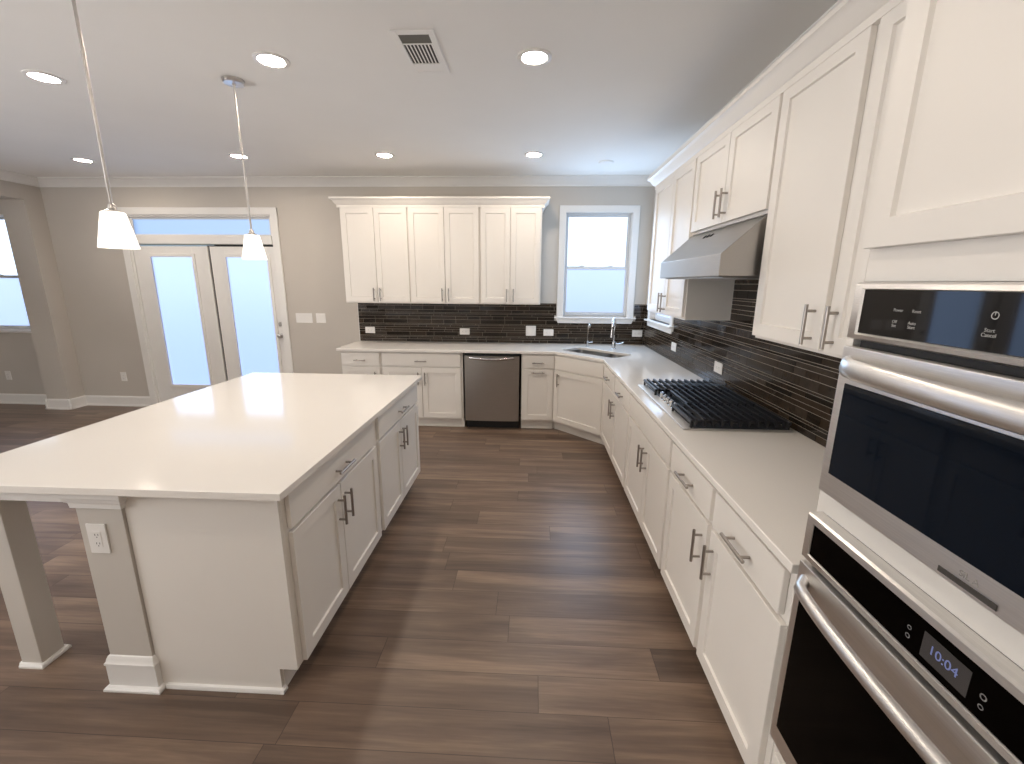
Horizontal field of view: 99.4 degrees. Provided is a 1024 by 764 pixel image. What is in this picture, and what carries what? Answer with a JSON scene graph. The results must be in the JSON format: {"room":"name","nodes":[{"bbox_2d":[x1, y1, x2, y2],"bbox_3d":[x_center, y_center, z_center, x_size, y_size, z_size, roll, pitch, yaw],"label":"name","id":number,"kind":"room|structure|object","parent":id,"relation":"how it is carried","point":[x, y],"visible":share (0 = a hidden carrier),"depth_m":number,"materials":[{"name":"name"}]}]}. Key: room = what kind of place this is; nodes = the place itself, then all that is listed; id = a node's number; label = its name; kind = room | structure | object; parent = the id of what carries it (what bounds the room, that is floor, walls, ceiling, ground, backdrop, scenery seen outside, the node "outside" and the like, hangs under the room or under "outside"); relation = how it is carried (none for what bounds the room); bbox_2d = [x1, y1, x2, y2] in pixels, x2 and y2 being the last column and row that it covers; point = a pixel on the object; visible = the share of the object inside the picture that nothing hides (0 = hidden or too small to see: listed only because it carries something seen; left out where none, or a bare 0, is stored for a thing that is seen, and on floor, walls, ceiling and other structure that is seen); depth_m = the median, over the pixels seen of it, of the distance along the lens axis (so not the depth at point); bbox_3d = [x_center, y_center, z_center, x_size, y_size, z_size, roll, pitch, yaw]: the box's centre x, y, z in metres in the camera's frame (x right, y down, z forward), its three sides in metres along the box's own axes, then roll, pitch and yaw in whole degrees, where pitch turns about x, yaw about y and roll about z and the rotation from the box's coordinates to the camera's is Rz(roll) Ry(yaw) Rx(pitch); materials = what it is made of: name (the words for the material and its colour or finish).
{"room":"kitchen","nodes":[
{"label":"kitchen","id":0,"kind":"room"},
{"bbox_2d":[0,180,84,398],"bbox_3d":[-6.008,-0.138,1.448,0.300,2.800,8.317,1,13,3],"label":"column","id":1,"kind":"structure","parent":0,"point":[22,205],"depth_m":5.31,"materials":[{"name":"beige paint"}]},
{"bbox_2d":[0,169,39,186],"bbox_3d":[-5.801,-1.453,1.138,0.092,0.096,8.317,1,13,3],"label":"trim","id":2,"kind":"structure","parent":1,"relation":"attached to","point":[5,175],"depth_m":4.95,"materials":[{"name":"white paint"}]},
{"bbox_2d":[44,395,86,409],"bbox_3d":[-6.018,1.161,1.745,0.352,0.134,8.317,1,13,3],"label":"baseboard","id":3,"kind":"structure","parent":1,"relation":"attached to","point":[62,404],"depth_m":5.59,"materials":[{"name":"white paint"}]},
{"bbox_2d":[0,186,654,413],"bbox_3d":[-3.494,-1.037,5.469,10.500,2.800,0.150,1,13,3],"label":"wall","id":4,"kind":"structure","parent":0,"point":[93,279],"depth_m":5.30,"materials":[{"name":"beige paint"}]},
{"bbox_2d":[4,371,11,379],"bbox_3d":[-6.678,-0.087,5.758,0.076,0.118,0.008,1,13,3],"label":"electrical outlet","id":5,"kind":"object","parent":4,"relation":"attached to","point":[7,373],"visible":1,"depth_m":5.75,"materials":[{"name":"white plastic"}]},
{"bbox_2d":[0,214,30,332],"bbox_3d":[-6.779,-1.362,5.532,1.260,1.445,0.170,1,13,3],"label":"window","id":6,"kind":"structure","parent":4,"relation":"in","point":[13,314],"depth_m":5.58,"materials":[{"name":"white paint"}]},
{"bbox_2d":[0,393,150,406],"bbox_3d":[-5.327,0.249,5.760,6.860,0.134,0.026,1,13,3],"label":"baseboard","id":7,"kind":"structure","parent":4,"relation":"attached to","point":[92,400],"depth_m":5.77,"materials":[{"name":"white paint"}]},
{"bbox_2d":[120,372,126,380],"bbox_3d":[-5.082,-0.071,5.684,0.076,0.118,0.008,1,13,3],"label":"electrical outlet","id":8,"kind":"object","parent":4,"relation":"attached to","point":[123,374],"visible":1,"depth_m":5.68,"materials":[{"name":"white plastic"}]},
{"bbox_2d":[116,207,293,404],"bbox_3d":[-3.771,-0.876,5.477,1.977,2.478,0.192,1,13,3],"label":"door","id":9,"kind":"structure","parent":4,"relation":"in","point":[206,316],"depth_m":5.42,"materials":[{"name":"white paint"}]},
{"bbox_2d":[296,313,312,322],"bbox_3d":[-2.579,-0.795,5.397,0.209,0.113,0.011,1,13,3],"label":"light switch","id":10,"kind":"object","parent":4,"relation":"attached to","point":[300,317],"visible":1,"depth_m":5.39,"materials":[{"name":"white plastic"}]},
{"bbox_2d":[316,313,325,322],"bbox_3d":[-2.371,-0.793,5.388,0.120,0.118,0.010,1,13,3],"label":"light switch","id":11,"kind":"object","parent":4,"relation":"attached to","point":[320,317],"visible":1,"depth_m":5.39,"materials":[{"name":"white plastic"}]},
{"bbox_2d":[37,175,652,186],"bbox_3d":[-2.025,-2.301,4.985,7.267,0.096,0.092,1,13,3],"label":"trim","id":12,"kind":"structure","parent":4,"relation":"attached to","point":[523,180],"depth_m":4.97,"materials":[{"name":"white paint"}]},
{"bbox_2d":[339,207,410,302],"bbox_3d":[-1.519,-1.443,5.003,0.757,1.041,0.388,1,13,3],"label":"upper cabinet","id":13,"kind":"object","parent":4,"relation":"attached to","point":[375,240],"visible":0.98,"depth_m":4.85,"materials":[{"name":"white paint"}]},
{"bbox_2d":[328,196,549,212],"bbox_3d":[-0.780,-1.973,4.836,2.385,0.102,0.406,1,13,3],"label":"crown molding","id":14,"kind":"structure","parent":13,"relation":"attached to","point":[542,202],"depth_m":4.67,"materials":[{"name":"white paint"}]},
{"bbox_2d":[407,208,479,303],"bbox_3d":[-0.745,-1.429,4.968,0.793,1.041,0.388,1,13,3],"label":"upper cabinet","id":15,"kind":"object","parent":4,"relation":"attached to","point":[444,243],"visible":0.97,"depth_m":4.82,"materials":[{"name":"white paint"}]},
{"bbox_2d":[358,303,644,344],"bbox_3d":[-0.153,-0.720,5.297,3.481,0.482,0.005,1,13,3],"label":"backsplash","id":16,"kind":"structure","parent":4,"relation":"attached to","point":[493,323],"depth_m":5.31,"materials":[{"name":"tile"}]},
{"bbox_2d":[365,327,374,332],"bbox_3d":[-1.758,-0.645,5.385,0.122,0.078,0.008,1,13,3],"label":"electrical outlet","id":17,"kind":"object","parent":16,"relation":"attached to","point":[367,329],"visible":1,"depth_m":5.38,"materials":[{"name":"white plastic"}]},
{"bbox_2d":[460,328,469,334],"bbox_3d":[-0.581,-0.621,5.334,0.122,0.078,0.008,1,13,3],"label":"electrical outlet","id":18,"kind":"object","parent":16,"relation":"attached to","point":[463,331],"visible":1,"depth_m":5.33,"materials":[{"name":"white plastic"}]},
{"bbox_2d":[526,326,535,335],"bbox_3d":[0.230,-0.624,5.293,0.122,0.122,0.010,1,13,3],"label":"light switch","id":19,"kind":"object","parent":16,"relation":"attached to","point":[530,330],"visible":1,"depth_m":5.29,"materials":[{"name":"white plastic"}]},
{"bbox_2d":[543,329,553,335],"bbox_3d":[0.444,-0.603,5.289,0.122,0.080,0.008,1,13,3],"label":"electrical outlet","id":20,"kind":"object","parent":16,"relation":"attached to","point":[547,332],"visible":1,"depth_m":5.29,"materials":[{"name":"white plastic"}]},
{"bbox_2d":[632,330,642,336],"bbox_3d":[1.511,-0.585,5.241,0.122,0.080,0.008,1,13,3],"label":"electrical outlet","id":21,"kind":"object","parent":16,"relation":"attached to","point":[635,333],"visible":1,"depth_m":5.24,"materials":[{"name":"white plastic"}]},
{"bbox_2d":[480,208,541,304],"bbox_3d":[-0.010,-1.416,4.936,0.678,1.041,0.388,1,13,3],"label":"upper cabinet","id":22,"kind":"object","parent":4,"relation":"attached to","point":[510,238],"visible":1,"depth_m":4.79,"materials":[{"name":"white paint"}]},
{"bbox_2d":[554,205,640,323],"bbox_3d":[1.000,-1.371,5.145,0.969,1.337,0.190,1,13,3],"label":"window","id":23,"kind":"structure","parent":4,"relation":"in","point":[598,244],"depth_m":5.16,"materials":[{"name":"glass"}]},
{"bbox_2d":[0,404,744,763],"bbox_3d":[-3.779,1.296,1.667,10.350,0.060,8.317,1,13,3],"label":"floor","id":24,"kind":"structure","parent":0,"point":[515,606],"depth_m":1.98,"materials":[{"name":"brown wood"}]},
{"bbox_2d":[0,500,71,669],"bbox_3d":[-2.069,0.789,1.828,0.121,0.884,0.121,1,13,3],"label":"support post","id":25,"kind":"object","parent":24,"relation":"on","point":[24,586],"visible":0.93,"depth_m":1.83,"materials":[{"name":"beige paint"}]},
{"bbox_2d":[56,494,166,694],"bbox_3d":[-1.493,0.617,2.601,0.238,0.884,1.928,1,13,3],"label":"island column","id":26,"kind":"structure","parent":24,"relation":"on","point":[132,665],"depth_m":1.70,"materials":[{"name":"beige paint"}]},
{"bbox_2d":[0,493,61,501],"bbox_3d":[-1.904,0.410,1.641,0.507,0.058,0.045,1,13,3],"label":"support rail","id":27,"kind":"object","parent":26,"relation":"attached to","point":[3,496],"visible":0.14,"depth_m":1.62,"materials":[{"name":"white paint"}]},
{"bbox_2d":[85,523,111,552],"bbox_3d":[-1.558,0.589,1.635,0.076,0.122,0.008,1,13,3],"label":"electrical outlet","id":28,"kind":"object","parent":26,"relation":"attached to","point":[97,534],"visible":1,"depth_m":1.63,"materials":[{"name":"white plastic"}]},
{"bbox_2d":[92,531,102,546],"bbox_3d":[-1.558,0.590,1.632,0.033,0.066,0.002,1,13,3],"label":"receptacle","id":29,"kind":"object","parent":28,"relation":"attached to","point":[97,536],"depth_m":1.63,"materials":[{"name":"white plastic"}]},
{"bbox_2d":[125,422,381,694],"bbox_3d":[-1.099,0.724,2.150,0.648,0.884,0.984,1,13,3],"label":"base cabinet","id":30,"kind":"object","parent":24,"relation":"on","point":[331,521],"depth_m":1.72,"materials":[{"name":"white paint"}]},
{"bbox_2d":[0,372,421,500],"bbox_3d":[-1.447,0.170,2.510,1.375,0.030,1.989,1,13,3],"label":"countertop","id":31,"kind":"structure","parent":30,"relation":"on","point":[256,436],"depth_m":1.98,"materials":[{"name":"white stone"}]},
{"bbox_2d":[341,351,381,374],"bbox_3d":[-1.677,0.022,5.200,0.452,0.884,0.660,1,13,3],"label":"base cabinet","id":32,"kind":"object","parent":24,"relation":"on","point":[353,362],"visible":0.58,"depth_m":4.85,"materials":[{"name":"white paint"}]},
{"bbox_2d":[336,341,825,573],"bbox_3d":[-0.263,0.003,3.280,3.507,0.030,4.266,1,13,3],"label":"countertop","id":33,"kind":"structure","parent":32,"relation":"on","point":[771,480],"depth_m":1.91,"materials":[{"name":"white stone"}]},
{"bbox_2d":[586,324,592,346],"bbox_3d":[0.883,-0.538,5.014,0.074,0.270,0.104,8,15,30],"label":"tap","id":34,"kind":"object","parent":33,"relation":"on","point":[588,324],"visible":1,"depth_m":5.05,"materials":[{"name":"silver metal"}]},
{"bbox_2d":[571,350,623,357],"bbox_3d":[0.902,-0.209,4.702,0.355,0.170,0.723,-11,17,-41],"label":"sink","id":35,"kind":"object","parent":33,"relation":"in","point":[577,351],"visible":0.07,"depth_m":4.88,"materials":[{"name":"silver metal"}]},
{"bbox_2d":[610,318,622,348],"bbox_3d":[1.135,-0.536,4.824,0.247,0.356,0.117,-12,18,-43],"label":"kitchen faucet","id":36,"kind":"object","parent":33,"relation":"on","point":[613,331],"visible":1,"depth_m":4.85,"materials":[{"name":"silver metal"}]},
{"bbox_2d":[638,379,792,432],"bbox_3d":[1.159,0.112,2.655,0.540,0.058,0.980,1,13,3],"label":"gas cooktop","id":37,"kind":"object","parent":33,"relation":"in","point":[705,405],"visible":1,"depth_m":2.44,"materials":[{"name":"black metal"}]},
{"bbox_2d":[373,384,419,529],"bbox_3d":[-1.048,0.512,3.078,0.635,0.884,0.922,1,13,3],"label":"base cabinet","id":38,"kind":"object","parent":24,"relation":"on","point":[396,430],"visible":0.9,"depth_m":2.94,"materials":[{"name":"white paint"}]},
{"bbox_2d":[381,352,464,426],"bbox_3d":[-0.992,0.035,5.169,0.915,0.884,0.660,1,13,3],"label":"base cabinet","id":39,"kind":"object","parent":24,"relation":"on","point":[441,388],"visible":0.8,"depth_m":4.86,"materials":[{"name":"white paint"}]},
{"bbox_2d":[464,353,520,427],"bbox_3d":[-0.213,0.064,5.101,0.608,0.870,0.613,1,13,3],"label":"dishwasher","id":40,"kind":"object","parent":24,"relation":"on","point":[492,380],"visible":0.99,"depth_m":4.84,"materials":[{"name":"silver metal"}]},
{"bbox_2d":[521,354,554,428],"bbox_3d":[0.298,0.058,5.113,0.363,0.884,0.660,1,13,3],"label":"base cabinet","id":41,"kind":"object","parent":24,"relation":"on","point":[537,378],"visible":0.94,"depth_m":4.83,"materials":[{"name":"white paint"}]},
{"bbox_2d":[552,354,603,444],"bbox_3d":[0.704,0.176,4.608,0.148,0.884,0.811,-11,17,-41],"label":"base cabinet","id":42,"kind":"object","parent":24,"relation":"on","point":[578,382],"visible":0.77,"depth_m":4.58,"materials":[{"name":"white paint"}]},
{"bbox_2d":[600,364,630,487],"bbox_3d":[1.161,0.372,3.770,0.660,0.884,1.180,1,13,3],"label":"base cabinet","id":43,"kind":"object","parent":24,"relation":"on","point":[615,414],"visible":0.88,"depth_m":3.65,"materials":[{"name":"white paint"}]},
{"bbox_2d":[624,394,674,568],"bbox_3d":[1.110,0.610,2.727,0.660,0.884,0.960,1,13,3],"label":"base cabinet","id":44,"kind":"object","parent":24,"relation":"on","point":[649,447],"visible":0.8,"depth_m":2.61,"materials":[{"name":"white paint"}]},
{"bbox_2d":[660,443,717,648],"bbox_3d":[1.075,0.775,2.002,0.660,0.884,0.525,1,13,3],"label":"base cabinet","id":45,"kind":"object","parent":24,"relation":"on","point":[691,497],"visible":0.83,"depth_m":1.96,"materials":[{"name":"white paint"}]},
{"bbox_2d":[696,492,797,763],"bbox_3d":[1.051,0.891,1.492,0.660,0.884,0.522,1,13,3],"label":"base cabinet","id":46,"kind":"object","parent":24,"relation":"on","point":[748,595],"visible":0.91,"depth_m":1.43,"materials":[{"name":"white paint"}]},
{"bbox_2d":[771,0,1023,763],"bbox_3d":[1.025,0.249,0.643,0.696,2.514,0.838,1,13,3],"label":"tall cabinet","id":47,"kind":"object","parent":24,"relation":"on","point":[947,205],"visible":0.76,"depth_m":0.75,"materials":[{"name":"white paint"}]},
{"bbox_2d":[770,511,1023,763],"bbox_3d":[0.976,0.752,0.776,0.651,0.698,0.762,1,13,3],"label":"wall oven","id":48,"kind":"object","parent":47,"relation":"in","point":[875,670],"visible":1,"depth_m":0.85,"materials":[{"name":"black glass"}]},
{"bbox_2d":[819,282,1023,634],"bbox_3d":[0.940,0.109,0.629,0.533,0.492,0.762,1,13,3],"label":"microwave oven","id":49,"kind":"object","parent":47,"relation":"in","point":[925,443],"visible":1,"depth_m":0.74,"materials":[{"name":"silver metal"}]},
{"bbox_2d":[0,0,837,176],"bbox_3d":[-3.757,-1.505,1.027,10.650,0.112,8.617,1,13,3],"label":"ceiling","id":50,"kind":"structure","parent":0,"point":[627,83],"depth_m":2.63,"materials":[{"name":"paint"}]},
{"bbox_2d":[21,70,65,84],"bbox_3d":[-2.769,-1.801,2.570,0.184,0.007,0.184,1,13,3],"label":"recessed light","id":51,"kind":"object","parent":50,"relation":"in","point":[40,76],"visible":1,"depth_m":2.56,"materials":[{"name":"white paint"}]},
{"bbox_2d":[70,157,94,162],"bbox_3d":[-4.297,-2.220,4.352,0.184,0.007,0.184,1,13,3],"label":"recessed light","id":52,"kind":"object","parent":50,"relation":"in","point":[84,160],"visible":1,"depth_m":4.35,"materials":[{"name":"white"}]},
{"bbox_2d":[71,0,140,248],"bbox_3d":[-1.709,-1.087,1.780,0.143,1.031,0.143,1,13,3],"label":"pendant light","id":53,"kind":"object","parent":50,"relation":"hanging from","point":[115,231],"visible":1,"depth_m":1.83,"materials":[{"name":"white glass"}]},
{"bbox_2d":[228,153,249,158],"bbox_3d":[-2.620,-2.165,4.168,0.184,0.007,0.184,1,13,3],"label":"recessed light","id":54,"kind":"object","parent":50,"relation":"in","point":[233,155],"visible":0.91,"depth_m":4.16,"materials":[{"name":"white"}]},
{"bbox_2d":[221,75,266,259],"bbox_3d":[-1.664,-1.298,2.703,0.143,1.029,0.143,1,13,3],"label":"pendant light","id":55,"kind":"object","parent":50,"relation":"hanging from","point":[253,249],"visible":1,"depth_m":2.75,"materials":[{"name":"silver metal"}]},
{"bbox_2d":[252,51,289,68],"bbox_3d":[-1.302,-1.739,2.351,0.184,0.007,0.184,1,13,3],"label":"recessed light","id":56,"kind":"object","parent":50,"relation":"in","point":[268,59],"visible":1,"depth_m":2.34,"materials":[{"name":"white"}]},
{"bbox_2d":[374,152,394,157],"bbox_3d":[-1.202,-2.137,4.096,0.184,0.007,0.184,1,13,3],"label":"recessed light","id":57,"kind":"object","parent":50,"relation":"in","point":[378,154],"visible":1,"depth_m":4.09,"materials":[{"name":"white"}]},
{"bbox_2d":[389,29,449,73],"bbox_3d":[-0.468,-1.713,2.266,0.210,0.007,0.435,1,13,3],"label":"ceiling vent","id":58,"kind":"object","parent":50,"relation":"in","point":[422,46],"visible":1,"depth_m":2.24,"materials":[{"name":"metal"}]},
{"bbox_2d":[524,152,543,157],"bbox_3d":[0.205,-2.113,4.042,0.184,0.007,0.184,1,13,3],"label":"recessed light","id":59,"kind":"object","parent":50,"relation":"in","point":[528,154],"visible":1,"depth_m":4.03,"materials":[{"name":"white"}]},
{"bbox_2d":[517,48,551,65],"bbox_3d":[0.119,-1.716,2.299,0.184,0.007,0.184,1,13,3],"label":"recessed light","id":60,"kind":"object","parent":50,"relation":"in","point":[531,56],"visible":1,"depth_m":2.29,"materials":[{"name":"white"}]},
{"bbox_2d":[646,190,825,447],"bbox_3d":[1.476,-0.002,1.118,0.150,2.800,8.317,1,13,3],"label":"wall","id":61,"kind":"structure","parent":0,"point":[655,190],"depth_m":4.98,"materials":[{"name":"beige paint"}]},
{"bbox_2d":[644,310,673,333],"bbox_3d":[1.615,-1.210,4.460,0.190,1.337,0.969,1,13,3],"label":"window","id":62,"kind":"structure","parent":61,"relation":"in","point":[668,328],"depth_m":4.59,"materials":[{"name":"white paint"}]},
{"bbox_2d":[647,159,734,320],"bbox_3d":[1.340,-1.033,3.308,0.388,1.041,0.943,1,13,3],"label":"upper cabinet","id":63,"kind":"object","parent":61,"relation":"attached to","point":[684,299],"visible":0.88,"depth_m":3.07,"materials":[{"name":"white paint"}]},
{"bbox_2d":[647,0,903,189],"bbox_3d":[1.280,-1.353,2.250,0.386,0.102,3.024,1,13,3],"label":"crown molding","id":64,"kind":"structure","parent":63,"relation":"attached to","point":[848,19],"depth_m":1.72,"materials":[{"name":"white paint"}]},
{"bbox_2d":[691,94,782,235],"bbox_3d":[1.297,-1.089,2.316,0.388,0.491,0.965,1,13,3],"label":"upper cabinet","id":65,"kind":"object","parent":61,"relation":"attached to","point":[733,183],"visible":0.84,"depth_m":2.19,"materials":[{"name":"white paint"}]},
{"bbox_2d":[660,215,767,279],"bbox_3d":[1.220,-0.715,2.416,0.498,0.274,0.942,1,13,3],"label":"range hood","id":66,"kind":"object","parent":65,"relation":"attached to","point":[735,251],"visible":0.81,"depth_m":2.07,"materials":[{"name":"silver metal"}]},
{"bbox_2d":[643,279,841,446],"bbox_3d":[1.490,-0.360,3.109,0.005,0.782,4.260,1,13,3],"label":"backsplash","id":67,"kind":"structure","parent":61,"relation":"attached to","point":[798,385],"depth_m":2.63,"materials":[{"name":"tile"}]},
{"bbox_2d":[671,342,676,351],"bbox_3d":[1.527,-0.332,4.102,0.008,0.078,0.135,1,13,3],"label":"electrical outlet","id":68,"kind":"object","parent":67,"relation":"attached to","point":[673,345],"visible":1,"depth_m":4.09,"materials":[{"name":"white plastic"}]},
{"bbox_2d":[714,361,722,374],"bbox_3d":[1.479,-0.103,3.116,0.008,0.078,0.135,1,13,3],"label":"electrical outlet","id":69,"kind":"object","parent":67,"relation":"attached to","point":[718,367],"visible":1,"depth_m":3.10,"materials":[{"name":"white plastic"}]},
{"bbox_2d":[752,0,907,358],"bbox_3d":[1.248,-0.598,1.403,0.388,1.041,1.035,1,13,3],"label":"upper cabinet","id":70,"kind":"object","parent":61,"relation":"attached to","point":[833,119],"visible":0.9,"depth_m":1.53,"materials":[{"name":"white paint"}]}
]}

